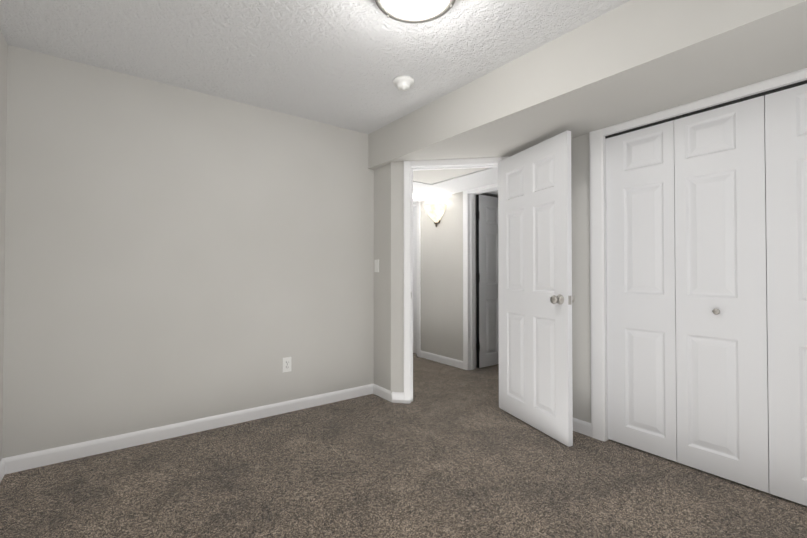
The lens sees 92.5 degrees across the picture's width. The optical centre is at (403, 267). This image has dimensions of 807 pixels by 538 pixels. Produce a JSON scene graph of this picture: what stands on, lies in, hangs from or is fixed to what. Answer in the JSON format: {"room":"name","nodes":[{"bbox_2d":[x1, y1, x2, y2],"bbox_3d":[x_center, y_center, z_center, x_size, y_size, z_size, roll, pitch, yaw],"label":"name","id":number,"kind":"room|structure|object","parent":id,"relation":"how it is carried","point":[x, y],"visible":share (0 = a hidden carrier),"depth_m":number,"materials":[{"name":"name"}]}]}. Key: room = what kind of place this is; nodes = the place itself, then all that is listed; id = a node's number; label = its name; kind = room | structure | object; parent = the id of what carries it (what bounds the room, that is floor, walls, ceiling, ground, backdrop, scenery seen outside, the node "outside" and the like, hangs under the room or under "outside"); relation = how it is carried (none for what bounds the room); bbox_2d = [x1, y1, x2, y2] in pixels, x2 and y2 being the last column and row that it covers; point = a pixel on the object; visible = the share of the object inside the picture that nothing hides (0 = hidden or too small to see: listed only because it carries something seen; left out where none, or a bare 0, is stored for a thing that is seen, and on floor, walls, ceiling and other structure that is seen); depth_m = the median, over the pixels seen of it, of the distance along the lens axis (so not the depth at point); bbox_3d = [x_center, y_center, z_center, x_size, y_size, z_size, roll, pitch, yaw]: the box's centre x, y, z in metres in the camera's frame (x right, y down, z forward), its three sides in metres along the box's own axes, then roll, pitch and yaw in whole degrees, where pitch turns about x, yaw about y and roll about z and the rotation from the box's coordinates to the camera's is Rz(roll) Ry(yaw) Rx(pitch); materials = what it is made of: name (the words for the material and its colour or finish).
{"room":"empty bedroom","nodes":[
{"label":"empty bedroom","id":0,"kind":"room"},
{"bbox_2d":[0,30,590,460],"bbox_3d":[0.093,-0.061,1.649,3.362,2.400,3.815,1,-1,-37],"label":"wall","id":1,"kind":"structure","parent":0,"point":[170,254],"depth_m":2.66,"materials":[{"name":"beige paint"}]},
{"bbox_2d":[0,457,7,481],"bbox_3d":[-1.156,1.083,0.709,0.013,0.088,3.575,1,-1,-37],"label":"baseboard","id":2,"kind":"structure","parent":1,"relation":"attached to","point":[4,462],"depth_m":2.12,"materials":[{"name":"white wood"}]},
{"bbox_2d":[8,384,371,473],"bbox_3d":[-1.235,1.110,2.867,2.395,0.088,0.013,1,-1,-37],"label":"baseboard","id":3,"kind":"structure","parent":1,"relation":"attached to","point":[18,463],"depth_m":2.60,"materials":[{"name":"white wood"}]},
{"bbox_2d":[283,357,290,371],"bbox_3d":[-0.934,0.777,3.098,0.070,0.116,0.008,1,-1,-37],"label":"electrical outlet plate","id":4,"kind":"object","parent":1,"relation":"attached to","point":[286,364],"visible":1,"depth_m":3.10,"materials":[{"name":"white plastic"}]},
{"bbox_2d":[374,259,378,271],"bbox_3d":[-0.249,-0.018,3.552,0.012,0.116,0.070,1,-1,-37],"label":"light switch","id":5,"kind":"object","parent":1,"relation":"attached to","point":[376,265],"visible":1,"depth_m":3.54,"materials":[{"name":"white plastic"}]},
{"bbox_2d":[372,384,399,402],"bbox_3d":[-0.155,1.117,3.412,0.018,0.088,0.354,1,-1,-37],"label":"baseboard","id":6,"kind":"structure","parent":1,"relation":"attached to","point":[394,397],"depth_m":3.40,"materials":[{"name":"white wood"}]},
{"bbox_2d":[404,157,503,403],"bbox_3d":[0.415,0.119,3.285,0.567,2.080,0.565,1,-1,-37],"label":"door frame","id":7,"kind":"structure","parent":1,"relation":"attached to","point":[488,160],"depth_m":3.32,"materials":[{"name":"white wood"}]},
{"bbox_2d":[498,131,574,446],"bbox_3d":[0.931,0.132,2.827,0.169,2.018,0.763,0,-1,-20],"label":"entry door","id":8,"kind":"structure","parent":1,"relation":"in","point":[536,299],"depth_m":2.74,"materials":[{"name":"white paint"}]},
{"bbox_2d":[573,418,590,436],"bbox_3d":[1.073,1.110,2.911,0.013,0.088,0.704,1,-1,-37],"label":"baseboard","id":9,"kind":"structure","parent":1,"relation":"attached to","point":[583,427],"depth_m":2.68,"materials":[{"name":"white wood"}]},
{"bbox_2d":[606,96,768,492],"bbox_3d":[1.597,0.129,2.268,0.069,2.010,0.791,1,-1,-37],"label":"bifold closet door","id":10,"kind":"structure","parent":1,"relation":"in","point":[687,336],"depth_m":2.20,"materials":[{"name":"white paint"}]},
{"bbox_2d":[589,68,806,440],"bbox_3d":[1.807,0.102,1.930,0.018,2.080,1.768,1,-1,-37],"label":"door frame","id":11,"kind":"structure","parent":1,"relation":"attached to","point":[597,306],"depth_m":2.58,"materials":[{"name":"white wood"}]},
{"bbox_2d":[605,80,806,138],"bbox_3d":[1.846,-0.884,1.971,0.040,0.017,1.588,1,-1,-37],"label":"trim","id":12,"kind":"structure","parent":1,"relation":"attached to","point":[721,105],"depth_m":2.12,"materials":[{"name":"black"}]},
{"bbox_2d":[765,84,806,505],"bbox_3d":[2.069,0.121,1.630,0.069,2.010,0.791,1,-1,-37],"label":"bifold closet door","id":13,"kind":"structure","parent":1,"relation":"in","point":[786,165],"depth_m":1.89,"materials":[{"name":"white paint"}]},
{"bbox_2d":[0,0,630,133],"bbox_3d":[-0.195,-1.314,1.451,2.645,0.100,3.815,1,-1,-37],"label":"ceiling","id":14,"kind":"structure","parent":0,"point":[341,63],"depth_m":2.16,"materials":[{"name":"white paint"}]},
{"bbox_2d":[393,76,413,90],"bbox_3d":[0.002,-1.220,2.583,0.140,0.059,0.140,1,-1,-37],"label":"smoke detector","id":15,"kind":"object","parent":14,"relation":"attached to","point":[403,83],"visible":1,"depth_m":2.55,"materials":[{"name":"white plastic"}]},
{"bbox_2d":[375,0,455,22],"bbox_3d":[0.053,-1.228,1.724,0.374,0.065,0.374,1,-1,-37],"label":"ceiling light fixture","id":16,"kind":"object","parent":14,"relation":"attached to","point":[414,11],"visible":1,"depth_m":1.79,"materials":[{"name":"white glass"}]},
{"bbox_2d":[0,353,806,537],"bbox_3d":[0.038,1.210,3.382,5.355,0.100,6.690,1,-1,-37],"label":"floor","id":17,"kind":"structure","parent":0,"point":[449,451],"depth_m":2.03,"materials":[{"name":"carpet"}]},
{"bbox_2d":[421,192,476,365],"bbox_3d":[1.040,0.130,4.138,0.120,2.080,6.690,1,-1,-37],"label":"wall","id":18,"kind":"structure","parent":0,"point":[442,288],"depth_m":4.70,"materials":[{"name":"beige paint"}]},
{"bbox_2d":[413,206,416,353],"bbox_3d":[0.009,0.166,5.533,0.035,2.018,0.757,1,-1,-37],"label":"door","id":19,"kind":"structure","parent":18,"relation":"in","point":[414,279],"depth_m":5.30,"materials":[{"name":"white paint"}]},
{"bbox_2d":[424,204,446,226],"bbox_3d":[0.358,-0.644,4.819,0.176,0.265,0.344,1,-1,-37],"label":"lamp","id":20,"kind":"object","parent":18,"relation":"attached to","point":[435,212],"visible":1,"depth_m":4.76,"materials":[{"name":"white glass"}]},
{"bbox_2d":[420,350,462,368],"bbox_3d":[0.460,1.134,4.797,0.013,0.088,0.800,1,-1,-37],"label":"baseboard","id":21,"kind":"structure","parent":18,"relation":"attached to","point":[434,357],"depth_m":4.76,"materials":[{"name":"white wood"}]},
{"bbox_2d":[476,194,498,367],"bbox_3d":[1.165,0.156,4.720,0.770,2.018,0.169,1,-1,-37],"label":"hall door","id":22,"kind":"structure","parent":18,"relation":"in","point":[487,346],"depth_m":4.58,"materials":[{"name":"white paint"}]},
{"bbox_2d":[413,167,497,202],"bbox_3d":[1.108,-0.963,4.202,2.690,0.134,6.690,1,-1,-37],"label":"ceiling","id":23,"kind":"structure","parent":0,"point":[422,191],"depth_m":4.20,"materials":[{"name":"white paint"}]},
{"bbox_2d":[368,0,806,183],"bbox_3d":[1.087,-1.142,2.399,0.874,0.420,3.815,1,-1,-37],"label":"soffit beam","id":24,"kind":"structure","parent":0,"point":[631,60],"depth_m":2.04,"materials":[{"name":"beige paint"}]}
]}

